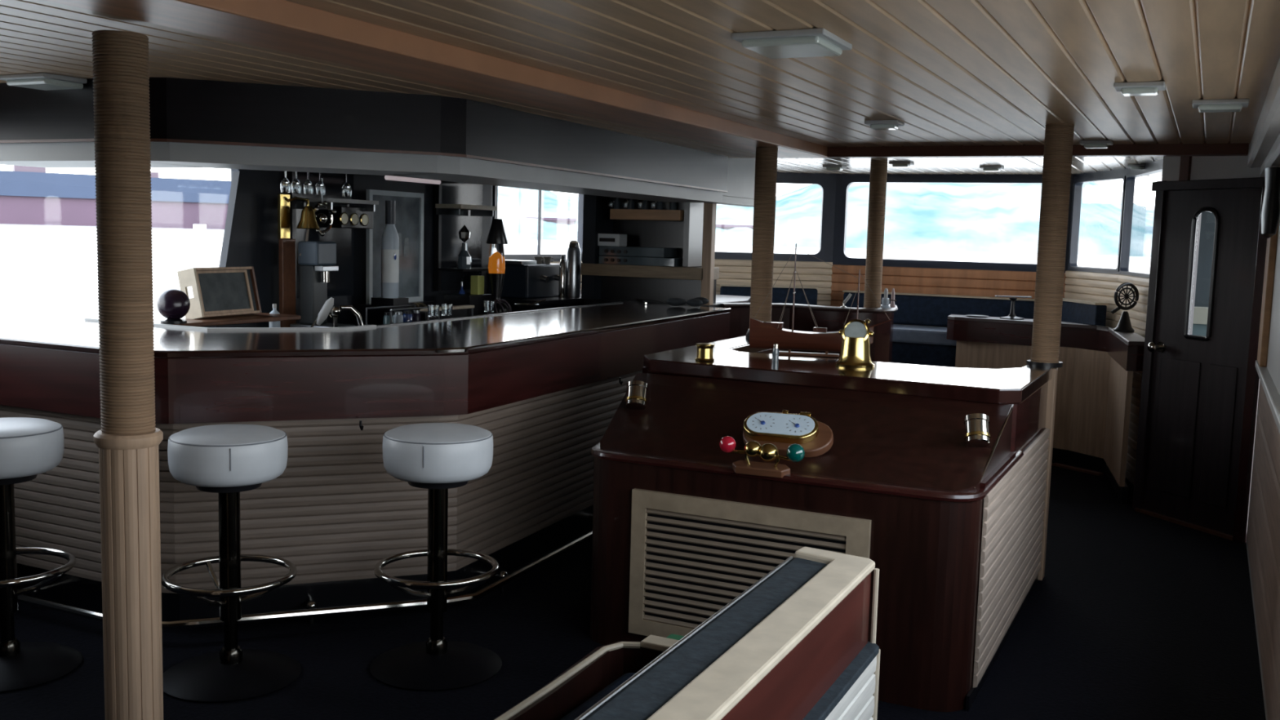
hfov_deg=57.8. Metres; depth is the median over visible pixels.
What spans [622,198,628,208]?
wine glass
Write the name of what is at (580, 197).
window
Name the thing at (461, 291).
bottle
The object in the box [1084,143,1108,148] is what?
diffuser
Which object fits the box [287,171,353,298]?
mirror panel
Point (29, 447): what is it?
bar stool
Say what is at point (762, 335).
model ship
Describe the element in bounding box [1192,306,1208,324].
cap
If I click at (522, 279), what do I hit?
espresso machine
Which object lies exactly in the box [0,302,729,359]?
countertop
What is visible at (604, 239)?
device
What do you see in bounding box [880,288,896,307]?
glass ornament
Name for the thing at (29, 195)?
cargo ship
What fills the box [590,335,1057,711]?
console
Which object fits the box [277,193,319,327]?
brass bell
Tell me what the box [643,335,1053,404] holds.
countertop
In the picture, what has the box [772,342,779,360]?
salt shaker
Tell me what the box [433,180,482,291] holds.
mirror panel
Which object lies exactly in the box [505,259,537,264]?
tray
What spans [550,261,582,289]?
trim
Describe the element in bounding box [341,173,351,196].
wine glass
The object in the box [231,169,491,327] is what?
wall
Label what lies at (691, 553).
vent
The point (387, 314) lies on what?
jar
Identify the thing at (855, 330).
compass
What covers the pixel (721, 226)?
building
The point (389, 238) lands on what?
bottle
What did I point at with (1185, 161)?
trim
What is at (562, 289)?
flask
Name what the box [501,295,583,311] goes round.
countertop
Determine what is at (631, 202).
bottle
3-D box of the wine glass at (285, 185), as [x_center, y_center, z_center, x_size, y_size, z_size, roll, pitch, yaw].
[-1.800,-0.917,5.888,0.054,0.132,0.054,5,7,26]
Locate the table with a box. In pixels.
[718,302,897,362]
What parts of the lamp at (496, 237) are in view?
glass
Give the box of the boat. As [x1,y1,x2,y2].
[183,223,219,235]
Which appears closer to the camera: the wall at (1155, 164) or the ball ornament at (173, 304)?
the ball ornament at (173, 304)
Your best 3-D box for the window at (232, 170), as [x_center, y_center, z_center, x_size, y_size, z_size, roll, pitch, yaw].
[-2.737,-0.521,4.864,0.059,0.950,2.920,5,7,26]
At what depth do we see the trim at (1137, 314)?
7.47 m
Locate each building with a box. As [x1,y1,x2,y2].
[524,217,576,224]
[715,224,753,229]
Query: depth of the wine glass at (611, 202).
8.04 m
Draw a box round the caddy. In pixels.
[364,304,427,325]
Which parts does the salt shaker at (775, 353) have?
glass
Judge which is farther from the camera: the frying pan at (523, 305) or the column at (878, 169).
the column at (878, 169)
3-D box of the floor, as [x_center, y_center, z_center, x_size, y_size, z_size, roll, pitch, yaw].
[-0.337,1.045,4.519,5.400,0.060,12.200,5,7,26]
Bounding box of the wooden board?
[152,312,301,326]
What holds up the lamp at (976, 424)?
on the console
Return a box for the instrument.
[742,409,833,457]
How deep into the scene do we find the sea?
110.44 m
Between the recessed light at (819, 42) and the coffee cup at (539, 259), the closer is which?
the recessed light at (819, 42)
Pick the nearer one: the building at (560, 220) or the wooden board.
the wooden board
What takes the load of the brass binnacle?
on the console
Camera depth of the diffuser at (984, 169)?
8.14 m
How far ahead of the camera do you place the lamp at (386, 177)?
6.71 m
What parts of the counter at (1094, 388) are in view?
panel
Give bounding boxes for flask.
[558,254,565,297]
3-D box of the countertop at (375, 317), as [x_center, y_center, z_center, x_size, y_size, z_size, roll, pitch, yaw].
[-1.632,0.211,6.519,0.590,1.100,2.950,5,7,26]
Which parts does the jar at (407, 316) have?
lid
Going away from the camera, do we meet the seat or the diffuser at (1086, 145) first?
the seat
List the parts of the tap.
lever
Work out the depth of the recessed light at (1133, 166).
7.57 m
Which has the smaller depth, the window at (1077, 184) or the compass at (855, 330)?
the compass at (855, 330)
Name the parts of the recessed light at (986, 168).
frame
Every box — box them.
[470,275,484,294]
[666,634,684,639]
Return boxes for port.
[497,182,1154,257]
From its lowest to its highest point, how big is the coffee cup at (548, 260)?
0.050 m
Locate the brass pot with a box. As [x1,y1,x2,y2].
[694,342,715,361]
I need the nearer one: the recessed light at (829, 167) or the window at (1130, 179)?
the window at (1130, 179)
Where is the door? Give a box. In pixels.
[1142,187,1262,535]
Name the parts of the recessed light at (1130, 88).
frame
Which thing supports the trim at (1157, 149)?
attached to the wall at (1202, 167)
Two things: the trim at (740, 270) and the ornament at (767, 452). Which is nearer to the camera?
the ornament at (767, 452)
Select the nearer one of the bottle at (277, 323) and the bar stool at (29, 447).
the bar stool at (29, 447)
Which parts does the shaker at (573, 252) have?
lid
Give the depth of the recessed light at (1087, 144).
5.78 m
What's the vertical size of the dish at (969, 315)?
0.010 m
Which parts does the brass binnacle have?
gimbal knob, gimbal knob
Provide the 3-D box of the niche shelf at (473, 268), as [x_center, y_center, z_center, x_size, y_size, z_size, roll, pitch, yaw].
[-1.141,-0.610,7.796,0.220,0.015,0.484,5,7,26]
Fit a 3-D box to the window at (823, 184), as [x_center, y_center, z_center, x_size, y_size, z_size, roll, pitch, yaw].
[1.018,-1.190,9.710,1.075,0.655,0.057,1,6,-1]
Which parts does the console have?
rail, slat panel, corner post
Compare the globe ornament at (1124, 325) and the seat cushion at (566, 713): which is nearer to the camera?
the seat cushion at (566, 713)
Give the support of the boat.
on the sea
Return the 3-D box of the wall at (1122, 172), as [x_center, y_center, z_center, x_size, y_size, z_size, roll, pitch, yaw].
[3.334,-0.361,8.554,0.035,2.070,0.847,1,6,-4]
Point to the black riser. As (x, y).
(455, 299)
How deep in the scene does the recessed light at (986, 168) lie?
8.13 m
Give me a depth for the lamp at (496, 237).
7.46 m
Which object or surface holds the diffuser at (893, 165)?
attached to the recessed light at (895, 164)
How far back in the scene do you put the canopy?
4.32 m
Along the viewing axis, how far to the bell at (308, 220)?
6.26 m
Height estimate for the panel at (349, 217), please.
0.122 m
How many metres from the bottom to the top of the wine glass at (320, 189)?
0.132 m
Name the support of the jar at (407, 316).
in the caddy
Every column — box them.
[91,30,163,719]
[746,146,777,338]
[863,160,888,307]
[1026,123,1074,367]
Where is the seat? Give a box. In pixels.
[493,546,880,719]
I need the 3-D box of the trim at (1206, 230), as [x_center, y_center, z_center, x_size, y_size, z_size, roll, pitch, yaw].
[3.720,-0.881,7.594,0.114,1.070,0.100,5,7,26]
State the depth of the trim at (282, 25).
3.34 m
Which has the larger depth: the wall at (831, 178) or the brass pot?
the wall at (831, 178)
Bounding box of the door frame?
[1132,177,1266,543]
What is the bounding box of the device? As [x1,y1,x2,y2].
[597,233,626,246]
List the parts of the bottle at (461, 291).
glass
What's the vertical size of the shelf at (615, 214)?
0.070 m
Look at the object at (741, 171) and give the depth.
7.71 m
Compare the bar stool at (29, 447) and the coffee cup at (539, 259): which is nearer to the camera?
the bar stool at (29, 447)
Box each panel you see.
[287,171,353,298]
[328,206,373,228]
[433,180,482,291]
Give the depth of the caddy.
6.50 m
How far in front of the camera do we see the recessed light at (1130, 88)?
3.71 m
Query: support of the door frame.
attached to the wall at (1202, 167)
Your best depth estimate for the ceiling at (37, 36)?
3.62 m
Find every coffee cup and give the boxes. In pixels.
[533,256,545,263]
[542,256,554,263]
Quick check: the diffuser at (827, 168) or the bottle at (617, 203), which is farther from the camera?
the diffuser at (827, 168)
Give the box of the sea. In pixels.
[0,223,1151,325]
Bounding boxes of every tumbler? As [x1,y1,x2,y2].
[427,304,439,316]
[440,303,453,315]
[483,301,494,312]
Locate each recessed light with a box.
[0,72,87,90]
[731,27,852,58]
[822,164,846,170]
[864,120,904,129]
[888,161,914,167]
[979,165,1004,171]
[1079,140,1113,148]
[1113,80,1166,96]
[1127,164,1145,169]
[1191,98,1248,112]
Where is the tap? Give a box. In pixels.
[311,297,363,327]
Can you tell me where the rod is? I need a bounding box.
[633,297,647,304]
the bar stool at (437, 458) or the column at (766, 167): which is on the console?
the column at (766, 167)
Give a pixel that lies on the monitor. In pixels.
(217, 291)
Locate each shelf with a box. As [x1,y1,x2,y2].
[305,197,378,211]
[435,204,497,216]
[438,266,488,271]
[580,263,719,279]
[609,208,684,221]
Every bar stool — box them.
[0,417,82,693]
[160,423,301,702]
[369,422,502,691]
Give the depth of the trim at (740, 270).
9.73 m
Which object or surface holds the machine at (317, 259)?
on the countertop at (375, 317)
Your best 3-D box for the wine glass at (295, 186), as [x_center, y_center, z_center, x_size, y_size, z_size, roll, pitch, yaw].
[-1.766,-0.923,5.956,0.054,0.132,0.054,5,7,26]
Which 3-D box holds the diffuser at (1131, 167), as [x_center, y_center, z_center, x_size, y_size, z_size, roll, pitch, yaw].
[3.279,-1.258,7.608,0.110,0.020,0.080,5,7,26]
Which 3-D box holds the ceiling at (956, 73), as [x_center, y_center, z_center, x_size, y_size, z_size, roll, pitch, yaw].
[-0.254,-1.017,4.284,4.860,0.032,11.600,5,7,26]
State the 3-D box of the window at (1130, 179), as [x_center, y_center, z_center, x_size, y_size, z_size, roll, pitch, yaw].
[3.260,-0.876,7.426,0.058,0.670,1.272,3,6,11]
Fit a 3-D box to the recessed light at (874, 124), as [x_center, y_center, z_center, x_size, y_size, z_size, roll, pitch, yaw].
[1.081,-1.038,5.133,0.150,0.034,0.120,5,7,26]
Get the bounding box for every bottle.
[269,303,280,327]
[381,200,399,297]
[458,281,465,293]
[613,197,621,208]
[627,199,635,208]
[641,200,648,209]
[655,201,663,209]
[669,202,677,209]
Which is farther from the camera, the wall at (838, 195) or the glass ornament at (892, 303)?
the wall at (838, 195)
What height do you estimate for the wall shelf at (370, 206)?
0.062 m
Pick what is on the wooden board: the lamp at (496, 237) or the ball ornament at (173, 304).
the ball ornament at (173, 304)
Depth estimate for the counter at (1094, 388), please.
7.93 m
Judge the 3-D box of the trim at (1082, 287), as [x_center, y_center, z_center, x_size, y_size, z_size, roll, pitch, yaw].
[3.305,-0.188,8.571,0.014,0.920,0.847,1,6,-4]
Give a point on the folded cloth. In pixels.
(698, 301)
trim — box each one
[44,0,829,158]
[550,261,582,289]
[714,258,832,306]
[826,141,1248,158]
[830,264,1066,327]
[1064,270,1119,328]
[1115,274,1149,484]
[1178,155,1191,180]
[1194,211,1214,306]
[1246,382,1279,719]
[1254,360,1279,433]
[1257,219,1279,366]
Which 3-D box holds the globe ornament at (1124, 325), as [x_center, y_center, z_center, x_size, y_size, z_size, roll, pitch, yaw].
[3.091,-0.338,7.396,0.152,0.314,0.124,5,7,27]
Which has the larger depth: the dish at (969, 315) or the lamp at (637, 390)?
the dish at (969, 315)
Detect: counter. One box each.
[0,302,731,630]
[946,314,1144,503]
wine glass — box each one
[280,171,290,192]
[290,171,301,193]
[302,172,313,194]
[315,172,325,195]
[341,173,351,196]
[607,196,613,208]
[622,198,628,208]
[636,200,643,208]
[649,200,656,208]
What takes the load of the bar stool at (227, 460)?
on the floor
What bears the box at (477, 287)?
on the black riser
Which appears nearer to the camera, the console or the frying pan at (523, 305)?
the console
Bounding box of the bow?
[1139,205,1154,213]
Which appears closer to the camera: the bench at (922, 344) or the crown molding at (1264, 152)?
the crown molding at (1264, 152)
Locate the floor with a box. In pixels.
[0,461,1266,719]
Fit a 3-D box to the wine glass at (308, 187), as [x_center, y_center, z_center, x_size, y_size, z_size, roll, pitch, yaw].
[-1.727,-0.931,6.035,0.054,0.132,0.054,5,7,26]
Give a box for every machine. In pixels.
[289,240,355,327]
[488,259,559,298]
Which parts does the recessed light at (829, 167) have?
frame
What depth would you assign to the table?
7.94 m
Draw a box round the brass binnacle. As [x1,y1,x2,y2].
[835,319,875,368]
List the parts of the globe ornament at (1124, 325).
handle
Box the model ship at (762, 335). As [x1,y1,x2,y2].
[749,243,892,357]
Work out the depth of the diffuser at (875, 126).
5.10 m
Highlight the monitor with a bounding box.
[177,266,262,319]
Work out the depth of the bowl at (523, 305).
6.90 m
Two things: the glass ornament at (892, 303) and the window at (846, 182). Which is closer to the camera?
the glass ornament at (892, 303)
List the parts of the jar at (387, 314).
lid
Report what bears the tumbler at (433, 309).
on the bar counter at (548, 385)
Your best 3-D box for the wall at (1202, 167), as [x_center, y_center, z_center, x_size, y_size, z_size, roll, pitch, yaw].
[3.080,-1.048,6.150,0.050,0.185,0.746,-1,7,-21]
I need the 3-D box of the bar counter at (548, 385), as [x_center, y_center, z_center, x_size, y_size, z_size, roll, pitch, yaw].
[-1.034,0.303,6.001,2.069,1.060,4.150,5,7,26]
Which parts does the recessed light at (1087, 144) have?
frame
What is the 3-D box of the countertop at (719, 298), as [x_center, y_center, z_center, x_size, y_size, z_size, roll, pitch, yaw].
[0.129,0.023,8.950,1.500,1.050,1.179,5,7,26]
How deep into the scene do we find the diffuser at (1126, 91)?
3.73 m
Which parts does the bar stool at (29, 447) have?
seat plate, seat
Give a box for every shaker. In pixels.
[564,240,582,297]
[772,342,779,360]
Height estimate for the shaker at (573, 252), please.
0.400 m
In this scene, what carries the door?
in the wall at (1202, 167)
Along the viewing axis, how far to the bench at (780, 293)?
9.62 m
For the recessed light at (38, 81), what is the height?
0.034 m
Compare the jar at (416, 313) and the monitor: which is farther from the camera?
the jar at (416, 313)
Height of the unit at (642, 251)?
0.065 m
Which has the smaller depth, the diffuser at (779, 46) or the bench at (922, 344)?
the diffuser at (779, 46)
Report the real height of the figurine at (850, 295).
0.100 m
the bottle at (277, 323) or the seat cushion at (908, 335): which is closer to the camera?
the bottle at (277, 323)
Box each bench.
[720,284,817,305]
[842,289,1035,367]
[1061,297,1108,326]
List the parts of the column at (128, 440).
stave casing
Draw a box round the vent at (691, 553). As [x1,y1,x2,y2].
[628,488,871,637]
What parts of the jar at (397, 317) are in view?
lid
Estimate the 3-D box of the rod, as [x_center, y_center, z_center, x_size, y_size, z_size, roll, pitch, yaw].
[-0.014,-0.408,7.909,0.014,0.013,0.691,1,6,-9]
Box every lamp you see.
[384,175,440,184]
[486,217,507,314]
[625,380,648,409]
[963,413,991,446]
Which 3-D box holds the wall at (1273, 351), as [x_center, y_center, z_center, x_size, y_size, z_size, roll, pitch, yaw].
[1.296,0.288,2.000,0.100,2.070,8.670,5,7,26]
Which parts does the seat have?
cap rail, panel, slat panel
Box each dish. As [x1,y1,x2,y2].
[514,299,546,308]
[965,314,989,317]
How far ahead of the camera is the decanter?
7.60 m
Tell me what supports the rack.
on the countertop at (375, 317)
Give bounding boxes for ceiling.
[0,0,755,158]
[284,0,1279,175]
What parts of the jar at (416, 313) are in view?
lid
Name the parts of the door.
knob, raised panel, pane moulding, raised panel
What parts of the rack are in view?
rail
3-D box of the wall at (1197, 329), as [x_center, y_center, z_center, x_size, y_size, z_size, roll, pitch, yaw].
[4.023,0.507,7.385,1.160,1.430,0.060,5,7,26]
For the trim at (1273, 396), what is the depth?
4.46 m
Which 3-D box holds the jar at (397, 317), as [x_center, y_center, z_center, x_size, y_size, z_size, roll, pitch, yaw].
[-1.359,-0.224,6.518,0.056,0.095,0.056,5,7,26]
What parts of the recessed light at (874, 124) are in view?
frame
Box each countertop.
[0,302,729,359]
[350,297,435,326]
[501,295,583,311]
[580,289,750,302]
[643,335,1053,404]
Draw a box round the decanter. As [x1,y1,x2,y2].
[456,224,471,269]
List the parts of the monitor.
insert frame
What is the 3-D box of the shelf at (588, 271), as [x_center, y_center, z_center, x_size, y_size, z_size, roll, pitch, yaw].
[0.064,-0.613,8.015,0.930,0.080,0.280,5,7,26]
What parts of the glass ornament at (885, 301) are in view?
stem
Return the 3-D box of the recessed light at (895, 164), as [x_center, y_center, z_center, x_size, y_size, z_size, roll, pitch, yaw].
[1.802,-1.347,7.994,0.150,0.034,0.120,5,7,26]
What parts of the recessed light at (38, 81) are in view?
frame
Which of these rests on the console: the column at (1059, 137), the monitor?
the column at (1059, 137)
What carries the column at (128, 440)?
on the floor
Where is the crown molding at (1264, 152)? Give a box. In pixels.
[1247,57,1279,177]
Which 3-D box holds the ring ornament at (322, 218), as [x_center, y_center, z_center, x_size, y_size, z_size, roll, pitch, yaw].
[-1.752,-0.840,6.383,0.064,0.317,0.187,5,7,26]
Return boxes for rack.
[411,304,474,320]
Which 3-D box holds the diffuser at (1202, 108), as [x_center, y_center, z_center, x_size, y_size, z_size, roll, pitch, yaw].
[2.066,-0.897,4.133,0.140,0.020,0.100,5,7,26]
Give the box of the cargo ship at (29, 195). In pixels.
[0,165,577,229]
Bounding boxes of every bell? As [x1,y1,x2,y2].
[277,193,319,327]
[296,205,319,229]
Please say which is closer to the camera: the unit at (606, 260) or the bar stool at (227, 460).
the bar stool at (227, 460)
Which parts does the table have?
rail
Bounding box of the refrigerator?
[365,189,423,304]
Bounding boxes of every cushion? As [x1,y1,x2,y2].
[560,672,635,719]
[583,557,826,719]
[892,324,956,346]
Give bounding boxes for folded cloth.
[666,297,708,306]
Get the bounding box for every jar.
[383,311,393,324]
[393,311,403,323]
[402,311,412,322]
[412,310,421,321]
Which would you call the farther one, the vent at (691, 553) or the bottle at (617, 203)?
the bottle at (617, 203)
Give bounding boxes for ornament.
[156,288,190,324]
[313,177,336,235]
[719,435,804,478]
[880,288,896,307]
[889,288,895,307]
[995,295,1031,319]
[1111,282,1138,332]
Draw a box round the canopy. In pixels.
[0,77,728,203]
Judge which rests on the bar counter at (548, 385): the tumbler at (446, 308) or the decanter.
the tumbler at (446, 308)
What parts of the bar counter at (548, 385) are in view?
foot rail, slat panel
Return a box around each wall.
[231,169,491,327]
[490,185,582,261]
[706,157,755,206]
[714,172,836,294]
[832,173,1073,291]
[1066,168,1128,319]
[1120,159,1163,294]
[1161,149,1261,181]
[1191,324,1207,336]
[1245,215,1279,719]
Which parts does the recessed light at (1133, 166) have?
frame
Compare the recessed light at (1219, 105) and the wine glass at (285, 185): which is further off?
the wine glass at (285, 185)
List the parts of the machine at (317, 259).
spout, trim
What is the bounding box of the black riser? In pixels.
[444,292,491,315]
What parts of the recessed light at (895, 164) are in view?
frame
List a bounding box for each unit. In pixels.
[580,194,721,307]
[599,245,677,257]
[599,255,684,266]
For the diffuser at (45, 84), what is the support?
attached to the recessed light at (38, 81)
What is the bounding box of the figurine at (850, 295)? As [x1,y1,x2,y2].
[840,293,852,307]
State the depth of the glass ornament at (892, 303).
8.06 m
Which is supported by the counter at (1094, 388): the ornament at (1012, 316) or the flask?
the ornament at (1012, 316)
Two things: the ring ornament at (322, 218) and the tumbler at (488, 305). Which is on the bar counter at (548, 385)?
the tumbler at (488, 305)
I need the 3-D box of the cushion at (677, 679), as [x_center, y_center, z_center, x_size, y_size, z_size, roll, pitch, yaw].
[-0.272,0.744,1.241,0.095,0.342,3.054,4,7,25]
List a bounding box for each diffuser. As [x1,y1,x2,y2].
[6,78,83,90]
[742,35,842,58]
[826,167,843,170]
[870,124,898,129]
[892,164,910,167]
[982,168,1000,171]
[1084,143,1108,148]
[1120,87,1159,96]
[1130,166,1144,169]
[1198,103,1242,112]
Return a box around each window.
[200,168,251,327]
[493,185,583,259]
[715,178,827,258]
[839,177,1042,268]
[1068,176,1125,271]
[1119,166,1162,276]
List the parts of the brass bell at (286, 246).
brass plate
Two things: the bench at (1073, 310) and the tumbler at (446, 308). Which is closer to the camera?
the tumbler at (446, 308)
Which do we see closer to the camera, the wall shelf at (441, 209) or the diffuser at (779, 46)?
the diffuser at (779, 46)
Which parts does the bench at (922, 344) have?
backrest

